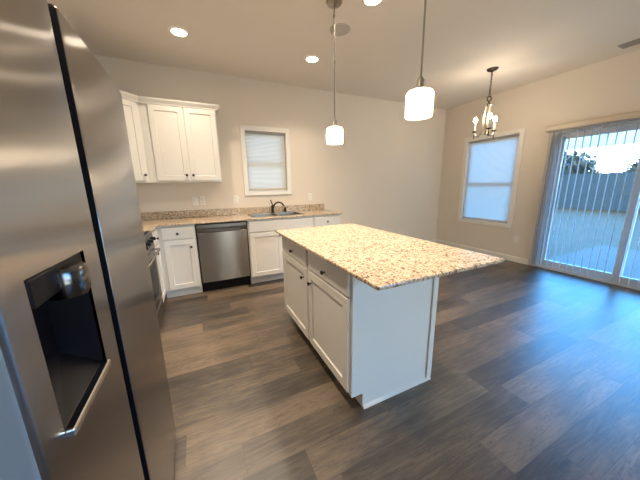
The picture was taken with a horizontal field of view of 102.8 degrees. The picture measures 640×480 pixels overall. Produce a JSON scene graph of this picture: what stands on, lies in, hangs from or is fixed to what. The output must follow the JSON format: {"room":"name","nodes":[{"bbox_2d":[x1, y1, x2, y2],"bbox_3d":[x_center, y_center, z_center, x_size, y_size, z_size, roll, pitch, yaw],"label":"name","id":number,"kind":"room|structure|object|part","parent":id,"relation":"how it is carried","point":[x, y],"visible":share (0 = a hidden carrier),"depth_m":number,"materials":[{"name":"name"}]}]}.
{"room":"kitchen","nodes":[
{"label":"kitchen","id":0,"kind":"room"},
{"bbox_2d":[94,55,445,240],"bbox_3d":[-0.082,-1.006,4.349,6.150,2.795,0.140,-7,13,-25],"label":"wall","id":1,"kind":"structure","parent":0,"point":[385,172],"depth_m":4.20,"materials":[{"name":"beige paint"}]},
{"bbox_2d":[119,90,149,182],"bbox_3d":[-2.298,-1.111,2.826,0.618,0.934,0.622,-7,13,-25],"label":"upper cabinet","id":2,"kind":"object","parent":1,"relation":"attached to","point":[130,105],"visible":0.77,"depth_m":2.85,"materials":[{"name":"white paint"}]},
{"bbox_3d":[-2.093,-1.524,2.660,0.048,0.062,0.418,3,13,19],"label":"crown molding","id":3,"kind":"part","parent":2,"relation":"part of","materials":[{"name":"white paint"}]},
{"bbox_2d":[137,96,221,182],"bbox_3d":[-1.704,-1.210,3.244,0.862,0.934,0.354,-7,13,-25],"label":"upper cabinet","id":4,"kind":"object","parent":1,"relation":"attached to","point":[180,138],"visible":0.99,"depth_m":3.09,"materials":[{"name":"white paint"}]},
{"bbox_3d":[-1.798,-1.146,3.056,0.350,0.846,0.019,-7,13,-25],"label":"door","id":5,"kind":"part","parent":4,"relation":"part of","materials":[{"name":"white paint"}]},
{"bbox_3d":[-1.646,-1.608,3.019,0.862,0.062,0.048,-7,13,-25],"label":"crown molding","id":6,"kind":"part","parent":4,"relation":"part of","materials":[{"name":"white paint"}]},
{"bbox_3d":[-1.469,-1.183,3.208,0.350,0.846,0.019,-7,13,-25],"label":"door","id":7,"kind":"part","parent":4,"relation":"part of","materials":[{"name":"white paint"}]},
{"bbox_2d":[192,197,197,204],"bbox_3d":[-1.740,-0.542,3.559,0.075,0.117,0.010,-7,13,-25],"label":"wall plate","id":8,"kind":"object","parent":1,"relation":"attached to","point":[194,199],"visible":1,"depth_m":3.56,"materials":[{"name":"white plastic"}]},
{"bbox_2d":[199,197,205,204],"bbox_3d":[-1.654,-0.552,3.599,0.075,0.117,0.010,-7,13,-25],"label":"wall outlet","id":9,"kind":"object","parent":1,"relation":"attached to","point":[202,199],"visible":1,"depth_m":3.60,"materials":[{"name":"white plastic"}]},
{"bbox_2d":[141,204,323,219],"bbox_3d":[-1.093,-0.329,3.336,3.058,0.099,1.035,-7,13,-25],"label":"backsplash","id":10,"kind":"structure","parent":1,"relation":"attached to","point":[266,209],"depth_m":3.73,"materials":[{"name":"beige stone"}]},
{"bbox_2d":[233,196,238,203],"bbox_3d":[-1.248,-0.599,3.785,0.075,0.117,0.010,-7,13,-25],"label":"wall outlet","id":11,"kind":"object","parent":1,"relation":"attached to","point":[235,198],"visible":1,"depth_m":3.78,"materials":[{"name":"white plastic"}]},
{"bbox_2d":[239,125,291,195],"bbox_3d":[-0.827,-1.197,3.931,0.736,0.989,0.143,-7,13,-25],"label":"window","id":12,"kind":"structure","parent":1,"relation":"in","point":[243,128],"depth_m":3.84,"materials":[{"name":"white paint"}]},
{"bbox_2d":[245,131,285,189],"bbox_3d":[-0.821,-1.199,3.916,0.600,0.846,0.035,-7,13,-25],"label":"window shade","id":13,"kind":"object","parent":12,"relation":"attached to","point":[265,151],"visible":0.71,"depth_m":3.90,"materials":[{"name":"fabric"}]},
{"bbox_3d":[-0.827,-1.597,3.830,0.600,0.033,0.035,-7,13,-25],"label":"head rail","id":14,"kind":"part","parent":13,"relation":"part of","materials":[{"name":"grey"}]},
{"bbox_3d":[-0.814,-0.796,4.001,0.594,0.022,0.028,-7,13,-25],"label":"rail","id":15,"kind":"part","parent":13,"relation":"part of","materials":[{"name":"beige plastic"}]},
{"bbox_2d":[307,193,311,199],"bbox_3d":[-0.172,-0.722,4.279,0.075,0.117,0.010,-7,13,-25],"label":"wall outlet","id":16,"kind":"object","parent":1,"relation":"attached to","point":[308,194],"visible":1,"depth_m":4.28,"materials":[{"name":"white plastic"}]},
{"bbox_2d":[47,0,639,108],"bbox_3d":[1.337,-1.805,1.062,6.150,0.100,6.880,-7,13,-25],"label":"ceiling","id":17,"kind":"structure","parent":0,"point":[529,41],"depth_m":2.63,"materials":[{"name":"white paint"}]},
{"bbox_2d":[168,26,189,37],"bbox_3d":[-1.364,-2.008,2.472,0.184,0.010,0.184,-7,13,-25],"label":"recessed light","id":18,"kind":"object","parent":17,"relation":"in","point":[178,31],"visible":1,"depth_m":2.46,"materials":[{"name":"white paint"}]},
{"bbox_2d":[304,55,319,62],"bbox_3d":[-0.094,-2.150,3.045,0.184,0.010,0.184,-7,13,-25],"label":"recessed light","id":19,"kind":"object","parent":17,"relation":"in","point":[311,58],"visible":1,"depth_m":3.03,"materials":[{"name":"white paint"}]},
{"bbox_2d":[326,0,342,144],"bbox_3d":[0.125,-1.415,2.207,0.144,1.104,0.144,-7,13,-25],"label":"pendant light","id":20,"kind":"object","parent":17,"relation":"hanging from","point":[334,133],"visible":1,"depth_m":2.24,"materials":[{"name":"white glass"}]},
{"bbox_3d":[0.124,-1.503,2.188,0.022,0.864,0.022,-7,13,-25],"label":"rod","id":21,"kind":"part","parent":20,"relation":"part of","materials":[{"name":"silver metal"}]},
{"bbox_3d":[0.133,-0.941,2.309,0.144,0.136,0.144,-7,13,-25],"label":"lamp shade","id":22,"kind":"part","parent":20,"relation":"part of","materials":[{"name":"white glass"}]},
{"bbox_2d":[330,23,349,35],"bbox_3d":[0.194,-2.031,2.474,0.196,0.013,0.196,-7,13,-25],"label":"ceiling speaker","id":23,"kind":"object","parent":17,"relation":"attached to","point":[341,29],"visible":0.95,"depth_m":2.45,"materials":[{"name":"grey"}]},
{"bbox_2d":[361,0,382,6],"bbox_3d":[0.430,-1.950,2.074,0.184,0.010,0.184,-7,13,-25],"label":"recessed light","id":24,"kind":"object","parent":17,"relation":"in","point":[368,2],"visible":1,"depth_m":2.10,"materials":[{"name":"white paint"}]},
{"bbox_2d":[405,0,433,120],"bbox_3d":[0.549,-1.233,1.331,0.144,1.104,0.144,-7,13,-25],"label":"pendant light","id":25,"kind":"object","parent":17,"relation":"hanging from","point":[419,100],"visible":1,"depth_m":1.38,"materials":[{"name":"white glass"}]},
{"bbox_3d":[0.556,-0.760,1.432,0.144,0.136,0.144,-7,13,-25],"label":"lamp shade","id":26,"kind":"part","parent":25,"relation":"part of","materials":[{"name":"white glass"}]},
{"bbox_3d":[0.547,-1.322,1.312,0.022,0.864,0.022,-7,13,-25],"label":"rod","id":27,"kind":"part","parent":25,"relation":"part of","materials":[{"name":"silver metal"}]},
{"bbox_2d":[472,66,498,139],"bbox_3d":[2.303,-1.847,3.492,0.298,0.864,0.305,-7,13,-25],"label":"chandelier","id":28,"kind":"object","parent":17,"relation":"hanging from","point":[491,69],"visible":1,"depth_m":3.48,"materials":[{"name":"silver metal"}]},
{"bbox_3d":[2.238,-1.644,3.573,0.022,0.402,0.141,-12,16,-42],"label":"arm","id":29,"kind":"part","parent":28,"relation":"part of","materials":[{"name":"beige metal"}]},
{"bbox_3d":[2.270,-1.617,3.440,0.022,0.402,0.140,3,13,16],"label":"arm","id":30,"kind":"part","parent":28,"relation":"part of","materials":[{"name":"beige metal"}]},
{"bbox_3d":[2.286,-2.084,3.418,0.021,0.309,0.021,3,13,19],"label":"chain","id":31,"kind":"part","parent":28,"relation":"part of","materials":[{"name":"brown metal"}]},
{"bbox_3d":[2.372,-1.638,3.533,0.141,0.402,0.022,-4,12,-13],"label":"arm","id":32,"kind":"part","parent":28,"relation":"part of","materials":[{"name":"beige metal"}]},
{"bbox_2d":[618,38,639,48],"bbox_3d":[3.459,-2.137,2.719,0.150,0.010,0.360,-7,13,-25],"label":"ceiling vent","id":33,"kind":"object","parent":17,"relation":"in","point":[637,41],"visible":1,"depth_m":2.81,"materials":[{"name":"grey metal"}]},
{"bbox_2d":[160,260,639,479],"bbox_3d":[1.381,1.026,1.669,6.150,0.100,6.880,-7,13,-25],"label":"floor","id":34,"kind":"structure","parent":0,"point":[535,371],"depth_m":1.66,"materials":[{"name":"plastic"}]},
{"bbox_2d":[0,0,175,479],"bbox_3d":[-0.934,0.353,0.640,0.830,1.718,0.956,-7,13,-25],"label":"refrigerator","id":35,"kind":"object","parent":34,"relation":"on","point":[85,393],"visible":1,"depth_m":0.50,"materials":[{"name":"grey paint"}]},
{"bbox_3d":[-0.459,0.064,0.445,0.014,0.045,0.187,-7,13,-25],"label":"dispenser panel","id":36,"kind":"part","parent":35,"relation":"part of","materials":[{"name":"black plastic"}]},
{"bbox_2d":[144,231,164,328],"bbox_3d":[-1.755,0.452,2.160,0.706,0.913,0.760,-7,13,-25],"label":"range","id":37,"kind":"object","parent":34,"relation":"on","point":[149,239],"visible":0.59,"depth_m":2.39,"materials":[{"name":"grey paint"}]},
{"bbox_3d":[-1.503,0.041,2.196,0.024,0.093,0.760,-7,13,-25],"label":"control panel","id":38,"kind":"part","parent":37,"relation":"part of","materials":[{"name":"silver metal"}]},
{"bbox_3d":[-1.498,0.375,2.268,0.024,0.570,0.752,-7,13,-25],"label":"oven door","id":39,"kind":"part","parent":37,"relation":"part of","materials":[{"name":"silver metal"}]},
{"bbox_3d":[-1.465,0.146,2.236,0.055,0.021,0.662,-7,13,-25],"label":"handle","id":40,"kind":"part","parent":37,"relation":"part of","materials":[{"name":"silver metal"}]},
{"bbox_3d":[-1.493,0.742,2.346,0.022,0.160,0.752,-7,13,-25],"label":"storage drawer","id":41,"kind":"part","parent":37,"relation":"part of","materials":[{"name":"silver metal"}]},
{"bbox_2d":[150,229,165,302],"bbox_3d":[-2.020,0.353,2.685,0.656,0.894,0.422,-7,13,-25],"label":"base cabinet","id":42,"kind":"object","parent":34,"relation":"on","point":[154,233],"visible":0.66,"depth_m":2.82,"materials":[{"name":"white paint"}]},
{"bbox_3d":[-1.755,-0.018,2.709,0.019,0.142,0.355,-7,13,-25],"label":"drawer","id":43,"kind":"part","parent":42,"relation":"part of","materials":[{"name":"white paint"}]},
{"bbox_3d":[-1.749,0.358,2.790,0.019,0.601,0.355,-7,13,-25],"label":"door","id":44,"kind":"part","parent":42,"relation":"part of","materials":[{"name":"white paint"}]},
{"bbox_2d":[141,204,342,231],"bbox_3d":[-1.094,-0.320,3.338,3.059,0.119,1.035,-7,13,-25],"label":"countertop","id":45,"kind":"structure","parent":42,"relation":"on","point":[151,221],"depth_m":3.54,"materials":[{"name":"beige stone"}]},
{"bbox_2d":[247,211,303,217],"bbox_3d":[-0.641,-0.292,3.769,0.756,0.179,0.436,-7,13,-25],"label":"sink","id":46,"kind":"object","parent":45,"relation":"in","point":[294,212],"visible":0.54,"depth_m":3.86,"materials":[{"name":"grey metal"}]},
{"bbox_3d":[-0.801,-0.272,3.696,0.325,0.179,0.360,-7,13,-25],"label":"bowl","id":47,"kind":"part","parent":46,"relation":"part of","materials":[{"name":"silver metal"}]},
{"bbox_3d":[-0.480,-0.309,3.843,0.325,0.179,0.360,-7,13,-25],"label":"bowl","id":48,"kind":"part","parent":46,"relation":"part of","materials":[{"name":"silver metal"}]},
{"bbox_2d":[270,200,284,212],"bbox_3d":[-0.652,-0.520,3.941,0.229,0.204,0.070,1,12,11],"label":"kitchen faucet","id":49,"kind":"object","parent":45,"relation":"on","point":[272,205],"visible":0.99,"depth_m":3.92,"materials":[{"name":"brown metal"}]},
{"bbox_2d":[156,224,202,297],"bbox_3d":[-1.798,0.214,3.319,0.398,0.894,0.656,-7,13,-25],"label":"base cabinet","id":50,"kind":"object","parent":34,"relation":"on","point":[178,244],"visible":0.98,"depth_m":3.06,"materials":[{"name":"white paint"}]},
{"bbox_3d":[-1.671,-0.081,2.994,0.328,0.142,0.019,-7,13,-25],"label":"drawer","id":51,"kind":"part","parent":50,"relation":"part of","materials":[{"name":"white paint"}]},
{"bbox_3d":[-1.659,0.296,3.077,0.323,0.601,0.019,-7,13,-25],"label":"door","id":52,"kind":"part","parent":50,"relation":"part of","materials":[{"name":"white paint"}]},
{"bbox_2d":[195,221,250,291],"bbox_3d":[-1.337,0.164,3.529,0.610,0.886,0.608,-7,13,-25],"label":"dishwasher","id":53,"kind":"object","parent":34,"relation":"on","point":[223,247],"visible":0.98,"depth_m":3.26,"materials":[{"name":"silver metal"}]},
{"bbox_3d":[-1.222,-0.164,3.196,0.586,0.094,0.029,-7,13,-25],"label":"control panel","id":54,"kind":"part","parent":53,"relation":"part of","materials":[{"name":"silver metal"}]},
{"bbox_3d":[-1.220,-0.128,3.202,0.426,0.043,0.036,-7,13,-25],"label":"handle","id":55,"kind":"part","parent":53,"relation":"part of","materials":[{"name":"silver metal"}]},
{"bbox_3d":[-1.236,0.587,3.415,0.606,0.103,0.020,-7,13,-25],"label":"kick plate","id":56,"kind":"part","parent":53,"relation":"part of","materials":[{"name":"black plastic"}]},
{"bbox_2d":[247,216,312,283],"bbox_3d":[-0.640,0.082,3.851,0.927,0.894,0.656,-7,13,-25],"label":"base cabinet","id":57,"kind":"object","parent":34,"relation":"on","point":[265,245],"visible":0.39,"depth_m":3.50,"materials":[{"name":"white paint"}]},
{"bbox_3d":[-0.722,0.189,3.507,0.442,0.601,0.019,-7,13,-25],"label":"door","id":58,"kind":"part","parent":57,"relation":"part of","materials":[{"name":"white paint"}]},
{"bbox_2d":[282,236,309,339],"bbox_3d":[0.045,0.390,2.362,0.669,0.894,0.638,-7,13,-25],"label":"base cabinet","id":59,"kind":"object","parent":34,"relation":"on","point":[295,257],"visible":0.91,"depth_m":2.16,"materials":[{"name":"white paint"}]},
{"bbox_3d":[-0.224,0.078,2.159,0.019,0.138,0.598,-7,13,-25],"label":"drawer","id":60,"kind":"part","parent":59,"relation":"part of","materials":[{"name":"white paint"}]},
{"bbox_2d":[313,214,339,226],"bbox_3d":[-0.015,0.010,4.138,0.454,0.894,0.656,-7,13,-25],"label":"base cabinet","id":61,"kind":"object","parent":34,"relation":"on","point":[321,220],"visible":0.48,"depth_m":3.79,"materials":[{"name":"white paint"}]},
{"bbox_2d":[307,251,438,408],"bbox_3d":[0.319,0.505,1.807,0.682,0.894,0.620,-7,13,-25],"label":"base cabinet","id":62,"kind":"object","parent":34,"relation":"on","point":[378,345],"visible":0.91,"depth_m":1.57,"materials":[{"name":"white paint"}]},
{"bbox_3d":[0.038,0.190,1.617,0.019,0.138,0.556,-7,13,-25],"label":"drawer","id":63,"kind":"part","parent":62,"relation":"part of","materials":[{"name":"white paint"}]},
{"bbox_3d":[0.043,0.560,1.696,0.019,0.591,0.556,-7,13,-25],"label":"door","id":64,"kind":"part","parent":62,"relation":"part of","materials":[{"name":"white paint"}]},
{"bbox_2d":[275,223,504,290],"bbox_3d":[0.296,0.015,1.913,0.863,0.020,1.559,-7,13,-25],"label":"countertop","id":65,"kind":"structure","parent":62,"relation":"on","point":[380,259],"depth_m":1.51,"materials":[{"name":"beige stone"}]},
{"bbox_3d":[0.451,0.556,1.560,0.607,0.894,0.018,-7,13,-25],"label":"panel","id":66,"kind":"part","parent":62,"relation":"part of","materials":[{"name":"white paint"}]},
{"bbox_3d":[0.513,0.981,1.658,0.554,0.018,0.016,-7,13,-25],"label":"shoe molding","id":67,"kind":"part","parent":62,"relation":"part of","materials":[{"name":"white paint"}]},
{"bbox_3d":[0.738,0.517,1.672,0.040,0.874,0.014,-7,13,-25],"label":"corner trim","id":68,"kind":"part","parent":62,"relation":"part of","materials":[{"name":"white paint"}]},
{"bbox_2d":[436,49,639,265],"bbox_3d":[4.105,-0.687,2.551,0.140,2.795,6.740,-7,13,-25],"label":"wall","id":69,"kind":"structure","parent":0,"point":[611,86],"depth_m":4.04,"materials":[{"name":"beige paint"}]},
{"bbox_2d":[436,239,528,264],"bbox_3d":[3.010,0.195,4.970,0.014,0.090,1.816,-7,13,-25],"label":"baseboard","id":70,"kind":"structure","parent":69,"relation":"attached to","point":[500,255],"depth_m":4.74,"materials":[{"name":"white paint"}]},
{"bbox_2d":[457,128,525,227],"bbox_3d":[3.078,-1.080,4.650,0.143,1.600,1.012,-7,13,-25],"label":"window","id":71,"kind":"structure","parent":69,"relation":"in","point":[521,131],"depth_m":4.37,"materials":[{"name":"white paint"}]},
{"bbox_2d":[462,134,519,222],"bbox_3d":[3.063,-1.084,4.642,0.035,1.447,0.866,-7,13,-25],"label":"window shade","id":72,"kind":"object","parent":71,"relation":"attached to","point":[491,162],"visible":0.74,"depth_m":4.60,"materials":[{"name":"fabric"}]},
{"bbox_3d":[3.073,-0.387,4.791,0.028,0.022,0.860,-7,13,-25],"label":"rail","id":73,"kind":"part","parent":72,"relation":"part of","materials":[{"name":"beige plastic"}]},
{"bbox_3d":[3.053,-1.775,4.494,0.035,0.033,0.866,-7,13,-25],"label":"head rail","id":74,"kind":"part","parent":72,"relation":"part of","materials":[{"name":"grey"}]},
{"bbox_2d":[513,236,518,242],"bbox_3d":[3.299,-0.004,4.295,0.010,0.117,0.075,-7,13,-25],"label":"wall outlet","id":75,"kind":"object","parent":69,"relation":"attached to","point":[516,238],"visible":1,"depth_m":4.29,"materials":[{"name":"white plastic"}]},
{"bbox_2d":[529,110,639,288],"bbox_3d":[3.760,-0.462,3.064,0.105,2.060,1.980,-7,13,-25],"label":"vertical blind","id":76,"kind":"object","parent":69,"relation":"attached to","point":[635,115],"visible":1,"depth_m":3.44,"materials":[{"name":"beige plastic"}]},
{"bbox_3d":[3.739,-1.385,2.863,0.030,0.018,1.940,-7,13,-25],"label":"head rail","id":77,"kind":"part","parent":76,"relation":"part of","materials":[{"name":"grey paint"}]},
{"bbox_2d":[533,120,639,290],"bbox_3d":[3.855,-0.423,3.140,0.147,2.040,1.800,-7,13,-25],"label":"door","id":78,"kind":"structure","parent":69,"relation":"in","point":[633,283],"depth_m":3.50,"materials":[{"name":"white paint"}]},
{"bbox_3d":[4.017,-0.340,2.770,0.040,1.968,0.895,-7,13,-25],"label":"sliding panel","id":79,"kind":"part","parent":78,"relation":"part of","materials":[{"name":"white paint"}]},
{"label":"outside","id":80,"kind":"structure","parent":0,"visible":0},
{"bbox_2d":[545,207,639,258],"bbox_3d":[27.620,-2.561,17.327,55.015,0.140,80.000,-7,13,-25],"label":"ground","id":81,"kind":"structure","parent":80,"point":[635,238],"depth_m":7.82,"materials":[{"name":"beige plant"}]},
{"bbox_2d":[560,150,599,174],"bbox_3d":[16.693,-4.413,17.837,3.858,3.631,3.850,-7,13,-25],"label":"tree","id":82,"kind":"object","parent":81,"relation":"on","point":[590,163],"visible":0.18,"depth_m":16.46,"materials":[{"name":"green plant"}]},
{"bbox_2d":[546,245,639,279],"bbox_3d":[5.630,0.638,3.494,3.115,0.078,3.540,-7,13,-25],"label":"patio","id":83,"kind":"structure","parent":81,"relation":"on","point":[635,274],"depth_m":4.64,"materials":[{"name":"concrete"}]},
{"bbox_2d":[555,171,639,211],"bbox_3d":[15.426,-2.180,11.580,0.090,1.900,28.112,-7,13,-25],"label":"privacy fence","id":84,"kind":"object","parent":81,"relation":"on","point":[630,177],"visible":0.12,"depth_m":13.37,"materials":[{"name":"grey wood"}]},
{"bbox_2d":[565,129,639,149],"bbox_3d":[5.519,-0.692,3.651,3.310,2.619,6.000,-7,13,-25],"label":"pergola","id":85,"kind":"object","parent":81,"relation":"on","point":[630,134],"visible":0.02,"depth_m":5.39,"materials":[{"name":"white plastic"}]},
{"bbox_2d":[619,159,638,172],"bbox_3d":[18.619,-3.227,13.857,3.392,2.927,3.351,-7,13,-25],"label":"tree","id":86,"kind":"object","parent":81,"relation":"on","point":[633,167],"visible":0.16,"depth_m":14.21,"materials":[{"name":"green plant"}]}
]}

